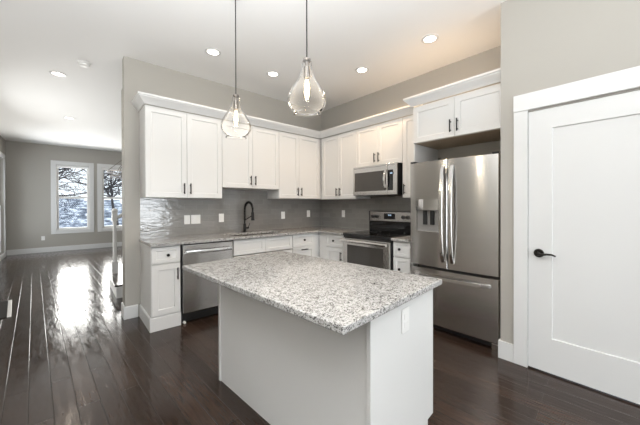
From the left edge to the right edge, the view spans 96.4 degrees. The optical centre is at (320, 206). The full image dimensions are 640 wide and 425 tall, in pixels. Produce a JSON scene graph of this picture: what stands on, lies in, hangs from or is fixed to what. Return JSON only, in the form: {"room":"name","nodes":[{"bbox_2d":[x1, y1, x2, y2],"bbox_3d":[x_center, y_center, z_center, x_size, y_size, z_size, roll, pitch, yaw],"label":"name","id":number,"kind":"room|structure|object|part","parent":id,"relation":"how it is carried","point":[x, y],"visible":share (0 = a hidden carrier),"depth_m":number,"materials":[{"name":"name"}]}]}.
{"room":"kitchen","nodes":[
{"label":"kitchen","id":0,"kind":"room"},
{"bbox_2d":[0,136,5,254],"bbox_3d":[-3.457,-0.201,1.949,0.120,3.030,14.770,0,0,-41],"label":"wall","id":1,"kind":"structure","parent":0,"point":[2,141],"depth_m":7.28,"materials":[{"name":"grey paint"}]},
{"bbox_2d":[0,151,5,260],"bbox_3d":[-7.532,-0.009,6.609,0.135,2.620,1.990,0,0,-41],"label":"window","id":2,"kind":"structure","parent":1,"relation":"in","point":[2,256],"depth_m":7.30,"materials":[{"name":"white paint"}]},
{"bbox_3d":[-7.558,-0.009,6.585,0.065,2.380,1.750,0,0,-41],"label":"sash","id":3,"kind":"part","parent":2,"relation":"part of","materials":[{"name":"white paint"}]},
{"bbox_2d":[5,141,121,249],"bbox_3d":[-6.499,-0.231,9.200,4.880,3.030,0.140,0,0,-41],"label":"wall","id":4,"kind":"structure","parent":0,"point":[28,165],"depth_m":7.93,"materials":[{"name":"grey paint"}]},
{"bbox_2d":[6,242,121,255],"bbox_3d":[-6.488,1.214,9.109,4.758,0.140,0.016,0,0,-41],"label":"baseboard","id":5,"kind":"structure","parent":4,"relation":"attached to","point":[100,245],"depth_m":8.22,"materials":[{"name":"white paint"}]},
{"bbox_2d":[51,160,93,233],"bbox_3d":[-7.306,-0.260,8.460,0.960,2.100,0.135,0,0,-41],"label":"window","id":6,"kind":"structure","parent":4,"relation":"in","point":[55,165],"depth_m":8.37,"materials":[{"name":"white paint"}]},
{"bbox_3d":[-7.330,-0.260,8.486,0.730,1.870,0.065,0,0,-41],"label":"sash","id":7,"kind":"part","parent":6,"relation":"part of","materials":[{"name":"white paint"}]},
{"bbox_2d":[57,165,88,168],"bbox_3d":[-7.294,-1.160,8.438,0.710,0.070,0.040,0,0,-41],"label":"rolled blind","id":8,"kind":"object","parent":6,"relation":"attached to","point":[63,166],"depth_m":8.44,"materials":[{"name":"white fabric"}]},
{"bbox_2d":[97,164,121,231],"bbox_3d":[-6.525,-0.266,9.146,0.960,2.100,0.135,0,0,-41],"label":"window","id":9,"kind":"structure","parent":4,"relation":"in","point":[100,167],"depth_m":8.85,"materials":[{"name":"white paint"}]},
{"bbox_3d":[-6.548,-0.266,9.172,0.730,1.870,0.065,0,0,-41],"label":"sash","id":10,"kind":"part","parent":9,"relation":"part of","materials":[{"name":"white paint"}]},
{"bbox_2d":[121,90,123,303],"bbox_3d":[-2.200,-0.048,3.558,0.430,2.700,0.090,0,0,-41],"label":"wall","id":11,"kind":"structure","parent":0,"point":[121,90],"depth_m":3.42,"materials":[{"name":"grey paint"}]},
{"bbox_2d":[122,56,321,315],"bbox_3d":[-1.110,-0.221,4.376,3.150,3.030,0.120,0,0,-41],"label":"wall","id":12,"kind":"structure","parent":0,"point":[137,75],"depth_m":3.45,"materials":[{"name":"grey paint"}]},
{"bbox_2d":[121,302,137,319],"bbox_3d":[-2.273,1.230,3.408,0.140,0.144,0.225,0,0,-41],"label":"baseboard","id":13,"kind":"structure","parent":12,"relation":"attached to","point":[128,312],"depth_m":3.33,"materials":[{"name":"white paint"}]},
{"bbox_2d":[139,105,221,198],"bbox_3d":[-1.693,-0.612,3.529,0.859,1.022,0.377,0,0,-41],"label":"upper cabinet","id":14,"kind":"object","parent":12,"relation":"attached to","point":[181,152],"visible":1,"depth_m":3.37,"materials":[{"name":"white paint"}]},
{"bbox_3d":[-1.760,-0.605,3.280,0.427,1.007,0.020,0,0,-41],"label":"door","id":15,"kind":"part","parent":14,"relation":"part of","materials":[{"name":"white paint"}]},
{"bbox_3d":[-1.437,-0.607,3.564,0.425,1.007,0.020,0,0,-41],"label":"door","id":16,"kind":"part","parent":14,"relation":"part of","materials":[{"name":"white paint"}]},
{"bbox_2d":[132,91,422,138],"bbox_3d":[-0.488,-1.176,3.373,2.624,0.096,2.202,0,0,-41],"label":"crown molding","id":17,"kind":"structure","parent":14,"relation":"on","point":[141,98],"depth_m":3.73,"materials":[{"name":"white paint"}]},
{"bbox_2d":[140,189,321,238],"bbox_3d":[-1.058,0.035,4.338,2.870,0.682,0.006,0,0,-41],"label":"tiled wall","id":18,"kind":"structure","parent":12,"relation":"attached to","point":[159,217],"depth_m":4.09,"materials":[{"name":"grey tile"}]},
{"bbox_2d":[184,215,189,223],"bbox_3d":[-1.737,0.175,3.732,0.073,0.118,0.008,0,0,-41],"label":"wall plate","id":19,"kind":"object","parent":18,"relation":"attached to","point":[186,217],"visible":1,"depth_m":3.73,"materials":[{"name":"white plastic"}]},
{"bbox_2d":[191,215,199,223],"bbox_3d":[-1.655,0.173,3.804,0.119,0.118,0.008,0,0,-41],"label":"wall plate","id":20,"kind":"object","parent":18,"relation":"attached to","point":[195,219],"visible":1,"depth_m":3.80,"materials":[{"name":"white plastic"}]},
{"bbox_2d":[219,214,223,221],"bbox_3d":[-1.394,0.163,4.033,0.073,0.118,0.008,0,0,-41],"label":"wall plate","id":21,"kind":"object","parent":18,"relation":"attached to","point":[221,216],"visible":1,"depth_m":4.03,"materials":[{"name":"white plastic"}]},
{"bbox_2d":[222,120,278,189],"bbox_3d":[-1.043,-0.689,4.099,0.867,0.879,0.377,0,0,-41],"label":"upper cabinet","id":22,"kind":"object","parent":12,"relation":"attached to","point":[251,163],"visible":0.92,"depth_m":3.96,"materials":[{"name":"white paint"}]},
{"bbox_3d":[-1.112,-0.681,3.849,0.431,0.864,0.020,0,0,-41],"label":"door","id":23,"kind":"part","parent":22,"relation":"part of","materials":[{"name":"white paint"}]},
{"bbox_3d":[-0.786,-0.684,4.136,0.429,0.864,0.020,0,0,-41],"label":"door","id":24,"kind":"part","parent":22,"relation":"part of","materials":[{"name":"white paint"}]},
{"bbox_2d":[267,131,321,199],"bbox_3d":[-0.285,-0.628,4.766,1.147,1.012,0.377,0,0,-41],"label":"upper cabinet","id":25,"kind":"object","parent":12,"relation":"attached to","point":[299,156],"visible":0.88,"depth_m":4.51,"materials":[{"name":"white paint"}]},
{"bbox_3d":[-0.482,-0.619,4.403,0.370,0.997,0.020,0,0,-41],"label":"door","id":26,"kind":"part","parent":25,"relation":"part of","materials":[{"name":"white paint"}]},
{"bbox_3d":[-0.177,-0.622,4.671,0.432,0.997,0.020,0,0,-41],"label":"door","id":27,"kind":"part","parent":25,"relation":"part of","materials":[{"name":"white paint"}]},
{"bbox_2d":[0,0,505,151],"bbox_3d":[-1.609,-1.780,3.567,5.010,0.100,14.970,0,0,-41],"label":"ceiling","id":28,"kind":"structure","parent":0,"point":[38,37],"depth_m":3.12,"materials":[{"name":"white paint"}]},
{"bbox_2d":[49,71,66,76],"bbox_3d":[-3.414,-1.720,3.723,0.170,0.009,0.170,0,0,-41],"label":"recessed light","id":29,"kind":"object","parent":28,"relation":"in","point":[56,73],"visible":1,"depth_m":3.71,"materials":[{"name":"white paint"}]},
{"bbox_2d":[77,60,90,67],"bbox_3d":[-2.840,-1.704,3.438,0.132,0.042,0.132,0,0,-41],"label":"smoke detector","id":30,"kind":"object","parent":28,"relation":"attached to","point":[85,64],"visible":1,"depth_m":3.41,"materials":[{"name":"white plastic"}]},
{"bbox_2d":[107,160,121,178],"bbox_3d":[-3.913,-1.148,5.824,0.713,1.172,0.712,0,0,-41],"label":"chandelier","id":31,"kind":"object","parent":28,"relation":"hanging from","point":[108,172],"visible":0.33,"depth_m":5.58,"materials":[{"name":"grey metal"}]},
{"bbox_2d":[205,48,220,55],"bbox_3d":[-1.200,-1.724,3.199,0.170,0.009,0.170,0,0,-41],"label":"recessed light","id":32,"kind":"object","parent":28,"relation":"in","point":[210,51],"visible":1,"depth_m":3.19,"materials":[{"name":"white paint"}]},
{"bbox_2d":[220,0,250,138],"bbox_3d":[-0.687,-1.142,2.324,0.240,1.166,0.240,0,0,-41],"label":"pendant light","id":33,"kind":"object","parent":28,"relation":"hanging from","point":[235,102],"visible":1,"depth_m":2.32,"materials":[{"name":"clear glass"}]},
{"bbox_3d":[-0.685,-0.725,2.327,0.240,0.333,0.240,0,0,-41],"label":"lamp shade","id":34,"kind":"part","parent":33,"relation":"part of","materials":[{"name":"clear glass"}]},
{"bbox_3d":[-0.687,-1.300,2.324,0.008,0.792,0.008,0,0,-41],"label":"cord","id":35,"kind":"part","parent":33,"relation":"part of","materials":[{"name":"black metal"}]},
{"bbox_2d":[233,94,238,109],"bbox_3d":[-0.686,-0.848,2.326,0.052,0.122,0.052,0,0,-41],"label":"socket","id":36,"kind":"object","parent":33,"relation":"attached to","point":[235,103],"depth_m":2.31,"materials":[{"name":"grey metal"}]},
{"bbox_2d":[266,71,279,76],"bbox_3d":[-0.618,-1.728,3.740,0.170,0.009,0.170,0,0,-41],"label":"recessed light","id":37,"kind":"object","parent":28,"relation":"in","point":[269,73],"visible":1,"depth_m":3.73,"materials":[{"name":"white paint"}]},
{"bbox_2d":[288,0,325,115],"bbox_3d":[-0.085,-1.150,1.792,0.240,1.147,0.240,0,0,-41],"label":"pendant light","id":38,"kind":"object","parent":28,"relation":"hanging from","point":[306,60],"visible":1,"depth_m":1.78,"materials":[{"name":"clear glass"}]},
{"bbox_2d":[303,57,310,78],"bbox_3d":[-0.084,-0.866,1.794,0.052,0.122,0.052,0,0,-41],"label":"socket","id":39,"kind":"object","parent":38,"relation":"attached to","point":[306,60],"depth_m":1.78,"materials":[{"name":"grey metal"}]},
{"bbox_3d":[-0.084,-0.743,1.794,0.240,0.333,0.240,0,0,-41],"label":"lamp shade","id":40,"kind":"part","parent":38,"relation":"part of","materials":[{"name":"clear glass"}]},
{"bbox_3d":[-0.085,-1.308,1.791,0.008,0.773,0.008,0,0,-41],"label":"cord","id":41,"kind":"part","parent":38,"relation":"part of","materials":[{"name":"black metal"}]},
{"bbox_2d":[355,67,368,72],"bbox_3d":[0.530,-1.731,3.635,0.170,0.009,0.170,0,0,-41],"label":"recessed light","id":42,"kind":"object","parent":28,"relation":"in","point":[359,69],"visible":1,"depth_m":3.62,"materials":[{"name":"white paint"}]},
{"bbox_2d":[421,34,438,43],"bbox_3d":[1.135,-1.729,2.959,0.170,0.009,0.170,0,0,-41],"label":"recessed light","id":43,"kind":"object","parent":28,"relation":"in","point":[431,38],"visible":1,"depth_m":2.95,"materials":[{"name":"white paint"}]},
{"bbox_2d":[0,246,639,424],"bbox_3d":[-1.600,1.350,3.584,5.010,0.100,14.970,0,0,-41],"label":"floor","id":44,"kind":"structure","parent":0,"point":[69,355],"depth_m":2.23,"materials":[{"name":"brown wood"}]},
{"bbox_2d":[0,300,11,318],"bbox_3d":[-4.176,1.303,3.449,0.860,0.009,0.620,0,0,43],"label":"floor mat","id":45,"kind":"object","parent":44,"relation":"on","point":[4,305],"visible":1,"depth_m":3.60,"materials":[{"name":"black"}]},
{"bbox_2d":[108,272,122,297],"bbox_3d":[-2.681,0.821,4.816,1.372,0.949,0.950,0,0,-41],"label":"flight","id":46,"kind":"object","parent":44,"relation":"on","point":[116,281],"visible":0.11,"depth_m":4.22,"materials":[{"name":"white paint"}]},
{"bbox_2d":[111,208,121,273],"bbox_3d":[-2.923,0.190,5.148,1.362,1.830,0.092,0,0,-41],"label":"balustrade","id":47,"kind":"object","parent":46,"relation":"on","point":[115,216],"visible":0.32,"depth_m":4.71,"materials":[{"name":"white paint"}]},
{"bbox_3d":[-3.399,0.571,4.731,0.092,1.075,0.092,0,0,-41],"label":"newel post","id":48,"kind":"part","parent":47,"relation":"part of","materials":[{"name":"white paint"}]},
{"bbox_2d":[139,242,180,332],"bbox_3d":[-1.823,0.859,3.243,0.299,0.884,0.642,0,0,-41],"label":"base cabinet","id":49,"kind":"object","parent":44,"relation":"on","point":[160,298],"visible":0.88,"depth_m":3.05,"materials":[{"name":"white paint"}]},
{"bbox_3d":[-1.830,1.229,3.254,0.299,0.144,0.584,0,0,-41],"label":"molding","id":50,"kind":"part","parent":49,"relation":"part of","materials":[{"name":"white paint"}]},
{"bbox_3d":[-1.637,0.515,3.039,0.273,0.173,0.020,0,0,-41],"label":"drawer","id":51,"kind":"part","parent":49,"relation":"part of","materials":[{"name":"white paint"}]},
{"bbox_3d":[-1.636,0.879,3.041,0.273,0.529,0.020,0,0,-41],"label":"door","id":52,"kind":"part","parent":49,"relation":"part of","materials":[{"name":"white paint"}]},
{"bbox_2d":[180,240,232,323],"bbox_3d":[-1.465,0.857,3.520,0.582,0.884,0.659,0,0,-41],"label":"dishwasher","id":53,"kind":"object","parent":44,"relation":"on","point":[199,296],"visible":0.66,"depth_m":3.24,"materials":[{"name":"silver metal"}]},
{"bbox_3d":[-1.330,1.244,3.369,0.578,0.088,0.015,0,0,-41],"label":"kick plate","id":54,"kind":"part","parent":53,"relation":"part of","materials":[{"name":"black plastic"}]},
{"bbox_3d":[-1.305,1.210,3.341,0.578,0.062,0.010,0,0,-41],"label":"access panel","id":55,"kind":"part","parent":53,"relation":"part of","materials":[{"name":"black plastic"}]},
{"bbox_3d":[-1.266,0.506,3.290,0.540,0.040,0.054,0,0,-41],"label":"handle","id":56,"kind":"part","parent":53,"relation":"part of","materials":[{"name":"silver metal"}]},
{"bbox_2d":[233,235,291,257],"bbox_3d":[-0.921,0.857,4.034,0.894,0.876,0.642,0,0,-41],"label":"base cabinet","id":57,"kind":"object","parent":44,"relation":"on","point":[244,247],"visible":0.09,"depth_m":3.79,"materials":[{"name":"white paint"}]},
{"bbox_3d":[-0.906,0.904,3.682,0.441,0.561,0.020,0,0,-41],"label":"door","id":58,"kind":"part","parent":57,"relation":"part of","materials":[{"name":"white paint"}]},
{"bbox_3d":[-0.573,0.901,3.975,0.439,0.561,0.020,0,0,-41],"label":"door","id":59,"kind":"part","parent":57,"relation":"part of","materials":[{"name":"white paint"}]},
{"bbox_2d":[271,232,318,256],"bbox_3d":[-0.174,0.847,4.692,1.094,0.885,0.640,0,0,-41],"label":"base cabinet","id":60,"kind":"object","parent":44,"relation":"on","point":[304,244],"visible":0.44,"depth_m":4.29,"materials":[{"name":"white paint"}]},
{"bbox_2d":[139,226,365,246],"bbox_3d":[-0.670,0.393,3.892,2.893,0.031,1.189,0,0,-41],"label":"countertop","id":61,"kind":"structure","parent":60,"relation":"on","point":[189,239],"depth_m":3.72,"materials":[{"name":"stone"}]},
{"bbox_2d":[243,201,254,231],"bbox_3d":[-1.033,0.150,4.135,0.099,0.453,0.237,0,0,-41],"label":"faucet","id":62,"kind":"object","parent":61,"relation":"on","point":[247,202],"visible":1,"depth_m":4.17,"materials":[{"name":"black metal"}]},
{"bbox_2d":[232,233,285,240],"bbox_3d":[-0.922,0.513,4.024,0.800,0.206,0.400,0,0,-41],"label":"sink","id":63,"kind":"object","parent":61,"relation":"in","point":[259,233],"visible":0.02,"depth_m":4.13,"materials":[{"name":"silver metal"}]},
{"bbox_3d":[-0.252,0.748,4.257,0.393,0.287,0.020,0,0,-41],"label":"drawer","id":64,"kind":"part","parent":60,"relation":"part of","materials":[{"name":"white paint"}]},
{"bbox_3d":[-0.252,0.503,4.255,0.393,0.176,0.020,0,0,-41],"label":"drawer","id":65,"kind":"part","parent":60,"relation":"part of","materials":[{"name":"white paint"}]},
{"bbox_2d":[218,284,432,424],"bbox_3d":[-0.043,0.878,1.915,1.358,0.851,0.671,0,0,44],"label":"kitchen island","id":66,"kind":"object","parent":44,"relation":"on","point":[290,369],"visible":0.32,"depth_m":1.51,"materials":[{"name":"white paint"}]},
{"bbox_3d":[-0.535,0.877,2.367,0.022,0.851,0.636,0,0,44],"label":"panel","id":67,"kind":"part","parent":66,"relation":"part of","materials":[{"name":"white paint"}]},
{"bbox_3d":[-0.264,0.880,1.687,1.314,0.851,0.020,0,0,44],"label":"seating panel","id":68,"kind":"part","parent":66,"relation":"part of","materials":[{"name":"white paint"}]},
{"bbox_2d":[182,251,441,334],"bbox_3d":[-0.140,0.437,1.848,1.485,0.031,0.900,0,0,44],"label":"island countertop","id":69,"kind":"structure","parent":66,"relation":"on","point":[340,297],"depth_m":1.54,"materials":[{"name":"stone"}]},
{"bbox_3d":[0.425,0.828,1.438,0.022,0.746,0.636,0,0,44],"label":"panel","id":70,"kind":"part","parent":66,"relation":"part of","materials":[{"name":"white paint"}]},
{"bbox_2d":[402,306,408,333],"bbox_3d":[0.421,0.561,1.410,0.008,0.118,0.073,0,0,44],"label":"wall plate","id":71,"kind":"object","parent":66,"relation":"attached to","point":[405,312],"visible":1,"depth_m":1.41,"materials":[{"name":"white plastic"}]},
{"bbox_2d":[319,233,343,261],"bbox_3d":[0.375,0.847,4.409,0.642,0.885,0.574,0,0,-41],"label":"base cabinet","id":72,"kind":"object","parent":44,"relation":"on","point":[330,245],"visible":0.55,"depth_m":4.23,"materials":[{"name":"white paint"}]},
{"bbox_3d":[0.223,0.891,4.166,0.020,0.575,0.396,0,0,-41],"label":"door","id":73,"kind":"part","parent":72,"relation":"part of","materials":[{"name":"white paint"}]},
{"bbox_3d":[0.222,0.502,4.164,0.020,0.176,0.396,0,0,-41],"label":"drawer","id":74,"kind":"part","parent":72,"relation":"part of","materials":[{"name":"white paint"}]},
{"bbox_2d":[340,211,410,269],"bbox_3d":[0.785,0.680,3.864,0.722,1.221,0.762,0,0,-41],"label":"range","id":75,"kind":"object","parent":44,"relation":"on","point":[373,247],"visible":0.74,"depth_m":3.79,"materials":[{"name":"silver metal"}]},
{"bbox_3d":[0.538,0.462,3.646,0.066,0.038,0.740,0,0,-41],"label":"handle","id":76,"kind":"part","parent":75,"relation":"part of","materials":[{"name":"silver metal"}]},
{"bbox_3d":[0.580,0.755,3.683,0.042,0.647,0.752,0,0,-41],"label":"oven door","id":77,"kind":"part","parent":75,"relation":"part of","materials":[{"name":"silver metal"}]},
{"bbox_2d":[343,230,410,239],"bbox_3d":[0.806,0.380,3.881,0.648,0.032,0.762,0,0,-41],"label":"cooktop","id":78,"kind":"object","parent":75,"relation":"in","point":[368,234],"depth_m":3.80,"materials":[{"name":"grey glass"}]},
{"bbox_3d":[1.016,0.146,4.065,0.099,0.138,0.704,0,0,-41],"label":"control panel","id":79,"kind":"part","parent":75,"relation":"part of","materials":[{"name":"silver metal"}]},
{"bbox_2d":[393,241,412,273],"bbox_3d":[1.162,0.849,3.519,0.634,0.885,0.235,0,0,-41],"label":"base cabinet","id":80,"kind":"object","parent":44,"relation":"on","point":[401,250],"visible":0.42,"depth_m":3.33,"materials":[{"name":"white paint"}]},
{"bbox_2d":[391,235,410,241],"bbox_3d":[1.157,0.390,3.515,0.646,0.031,0.238,0,0,-41],"label":"countertop","id":81,"kind":"structure","parent":80,"relation":"on","point":[403,238],"depth_m":3.34,"materials":[{"name":"stone"}]},
{"bbox_3d":[0.952,0.749,3.335,0.020,0.287,0.223,0,0,-41],"label":"drawer","id":82,"kind":"part","parent":80,"relation":"part of","materials":[{"name":"white paint"}]},
{"bbox_3d":[0.952,0.505,3.334,0.020,0.176,0.223,0,0,-41],"label":"drawer","id":83,"kind":"part","parent":80,"relation":"part of","materials":[{"name":"white paint"}]},
{"bbox_2d":[413,144,437,264],"bbox_3d":[1.276,0.290,3.446,0.552,2.003,0.018,0,0,-41],"label":"panel","id":84,"kind":"object","parent":44,"relation":"on","point":[420,153],"visible":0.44,"depth_m":3.38,"materials":[{"name":"white paint"}]},
{"bbox_2d":[410,151,500,350],"bbox_3d":[1.493,0.401,3.035,0.717,1.784,0.877,0,0,-41],"label":"refrigerator","id":85,"kind":"object","parent":44,"relation":"on","point":[455,203],"visible":0.79,"depth_m":2.75,"materials":[{"name":"grey metal"}]},
{"bbox_3d":[1.129,-0.017,3.025,0.061,0.114,0.256,0,0,-41],"label":"dispenser panel","id":86,"kind":"part","parent":85,"relation":"part of","materials":[{"name":"silver metal"}]},
{"bbox_3d":[1.155,0.079,3.040,0.075,1.103,0.422,0,0,-41],"label":"door","id":87,"kind":"part","parent":85,"relation":"part of","materials":[{"name":"silver metal"}]},
{"bbox_3d":[1.215,0.081,2.863,0.076,0.970,0.036,0,0,-41],"label":"handle","id":88,"kind":"part","parent":85,"relation":"part of","materials":[{"name":"silver metal"}]},
{"bbox_3d":[1.277,0.081,2.793,0.076,0.970,0.036,0,0,-41],"label":"handle","id":89,"kind":"part","parent":85,"relation":"part of","materials":[{"name":"silver metal"}]},
{"bbox_3d":[1.263,0.724,2.834,0.078,0.034,0.757,0,0,-41],"label":"handle","id":90,"kind":"part","parent":85,"relation":"part of","materials":[{"name":"silver metal"}]},
{"bbox_3d":[1.307,0.941,2.873,0.075,0.574,0.877,0,0,-41],"label":"freezer drawer","id":91,"kind":"part","parent":85,"relation":"part of","materials":[{"name":"silver metal"}]},
{"bbox_3d":[1.446,0.080,2.708,0.075,1.103,0.449,0,0,-41],"label":"door","id":92,"kind":"part","parent":85,"relation":"part of","materials":[{"name":"silver metal"}]},
{"bbox_2d":[321,45,500,159],"bbox_3d":[1.104,-0.226,4.152,0.120,3.030,3.140,0,0,-41],"label":"wall","id":93,"kind":"structure","parent":0,"point":[389,98],"depth_m":3.74,"materials":[{"name":"grey paint"}]},
{"bbox_2d":[321,130,369,199],"bbox_3d":[0.375,-0.625,4.607,0.365,1.019,0.805,0,0,-41],"label":"upper cabinet","id":94,"kind":"object","parent":93,"relation":"attached to","point":[338,152],"visible":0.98,"depth_m":4.48,"materials":[{"name":"white paint"}]},
{"bbox_3d":[0.168,-0.619,4.636,0.020,1.004,0.386,0,0,-41],"label":"door","id":95,"kind":"part","parent":94,"relation":"part of","materials":[{"name":"white paint"}]},
{"bbox_3d":[0.418,-0.618,4.351,0.020,1.004,0.362,0,0,-41],"label":"door","id":96,"kind":"part","parent":94,"relation":"part of","materials":[{"name":"white paint"}]},
{"bbox_2d":[356,118,402,166],"bbox_3d":[0.895,-0.847,4.012,0.365,0.572,0.770,0,0,-41],"label":"upper cabinet","id":97,"kind":"object","parent":93,"relation":"attached to","point":[382,143],"visible":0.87,"depth_m":3.88,"materials":[{"name":"white paint"}]},
{"bbox_3d":[0.663,-0.841,4.070,0.020,0.557,0.373,0,0,-41],"label":"door","id":98,"kind":"part","parent":97,"relation":"part of","materials":[{"name":"white paint"}]},
{"bbox_2d":[353,162,402,196],"bbox_3d":[0.844,-0.353,3.992,0.446,0.412,0.734,0,0,-41],"label":"microwave","id":99,"kind":"object","parent":97,"relation":"attached to","point":[382,179],"visible":0.92,"depth_m":3.82,"materials":[{"name":"silver metal"}]},
{"bbox_3d":[0.687,-0.343,3.946,0.026,0.382,0.595,0,0,-41],"label":"door","id":100,"kind":"part","parent":99,"relation":"part of","materials":[{"name":"silver metal"}]},
{"bbox_3d":[0.839,-0.351,3.707,0.062,0.262,0.032,0,0,-41],"label":"handle","id":101,"kind":"part","parent":99,"relation":"part of","materials":[{"name":"silver metal"}]},
{"bbox_3d":[0.929,-0.342,3.670,0.026,0.382,0.138,0,0,-41],"label":"control panel","id":102,"kind":"part","parent":99,"relation":"part of","materials":[{"name":"silver metal"}]},
{"bbox_3d":[0.917,-0.840,3.781,0.020,0.557,0.390,0,0,-41],"label":"door","id":103,"kind":"part","parent":97,"relation":"part of","materials":[{"name":"white paint"}]},
{"bbox_2d":[322,158,440,229],"bbox_3d":[0.769,-0.120,4.437,0.006,0.982,2.254,0,0,-41],"label":"tiled wall","id":104,"kind":"structure","parent":93,"relation":"attached to","point":[356,210],"depth_m":4.64,"materials":[{"name":"grey tile"}]},
{"bbox_2d":[403,115,412,197],"bbox_3d":[1.244,-0.621,3.618,0.365,1.022,0.279,0,0,-41],"label":"upper cabinet","id":105,"kind":"object","parent":93,"relation":"attached to","point":[408,120],"visible":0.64,"depth_m":3.58,"materials":[{"name":"white paint"}]},
{"bbox_2d":[413,83,500,149],"bbox_3d":[1.558,-0.921,3.083,0.595,0.418,0.932,0,0,-41],"label":"upper cabinet","id":106,"kind":"object","parent":93,"relation":"attached to","point":[472,117],"visible":0.81,"depth_m":2.91,"materials":[{"name":"white paint"}]},
{"bbox_3d":[1.217,-0.913,3.091,0.020,0.397,0.461,0,0,-41],"label":"door","id":107,"kind":"part","parent":106,"relation":"part of","materials":[{"name":"white paint"}]},
{"bbox_2d":[403,68,500,107],"bbox_3d":[1.363,-1.179,2.962,0.226,0.096,1.010,0,0,-41],"label":"crown molding","id":108,"kind":"structure","parent":106,"relation":"attached to","point":[494,76],"depth_m":2.84,"materials":[{"name":"white paint"}]},
{"bbox_3d":[1.587,-0.715,3.109,0.516,0.006,0.897,0,0,-41],"label":"underside panel","id":109,"kind":"part","parent":106,"relation":"part of","materials":[{"name":"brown wood"}]},
{"bbox_3d":[1.523,-0.912,2.743,0.020,0.397,0.458,0,0,-41],"label":"door","id":110,"kind":"part","parent":106,"relation":"part of","materials":[{"name":"white paint"}]},
{"bbox_2d":[498,339,513,362],"bbox_3d":[1.583,1.223,2.429,0.050,0.148,0.114,0,0,-41],"label":"baseboard","id":111,"kind":"structure","parent":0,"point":[505,349],"depth_m":2.41,"materials":[{"name":"white paint"}]},
{"bbox_2d":[501,0,516,343],"bbox_3d":[1.904,-0.220,2.685,0.854,3.030,0.120,0,0,-41],"label":"wall","id":112,"kind":"structure","parent":0,"point":[508,7],"depth_m":2.41,"materials":[{"name":"grey paint"}]},
{"bbox_2d":[513,66,639,367],"bbox_3d":[1.926,0.198,1.997,0.026,2.200,0.986,0,0,-41],"label":"door frame","id":113,"kind":"structure","parent":112,"relation":"attached to","point":[626,79],"depth_m":2.30,"materials":[{"name":"white paint"}]},
{"bbox_2d":[517,0,639,111],"bbox_3d":[3.100,-0.213,0.767,0.120,3.030,4.340,0,0,-41],"label":"wall","id":114,"kind":"structure","parent":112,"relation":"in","point":[560,42],"depth_m":2.09,"materials":[{"name":"grey paint"}]},
{"bbox_2d":[528,90,639,403],"bbox_3d":[1.922,0.267,2.004,0.099,2.039,0.794,0,0,-41],"label":"door","id":115,"kind":"structure","parent":112,"relation":"in","point":[584,157],"depth_m":2.04,"materials":[{"name":"white paint"}]},
{"bbox_3d":[1.724,0.368,2.200,0.059,0.068,0.148,0,0,-41],"label":"lever handle","id":116,"kind":"part","parent":115,"relation":"part of","materials":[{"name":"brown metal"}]},
{"label":"outside","id":117,"kind":"structure","parent":0,"visible":0},
{"bbox_3d":[-16.926,2.532,17.032,70.000,0.120,80.000,0,0,-41],"label":"snow ground","id":118,"kind":"structure","parent":117,"visible":0},
{"bbox_2d":[59,167,118,225],"bbox_3d":[-11.879,-0.013,12.057,6.836,7.513,6.448,0,0,-22],"label":"bare tree","id":119,"kind":"object","parent":118,"relation":"on","point":[61,173],"visible":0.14,"depth_m":12.20,"materials":[{"name":"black plant"}]},
{"bbox_2d":[59,198,121,227],"bbox_3d":[-28.355,0.514,37.600,80.000,3.761,6.000,0,0,-41],"label":"hill","id":120,"kind":"structure","parent":118,"relation":"on","point":[75,216],"depth_m":36.00,"materials":[{"name":"white snow"}]},
{"bbox_2d":[59,169,121,225],"bbox_3d":[-15.642,-1.319,20.819,6.285,7.560,8.196,0,0,-41],"label":"bare tree","id":121,"kind":"object","parent":118,"relation":"on","point":[109,185],"visible":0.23,"depth_m":19.91,"materials":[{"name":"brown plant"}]}
]}

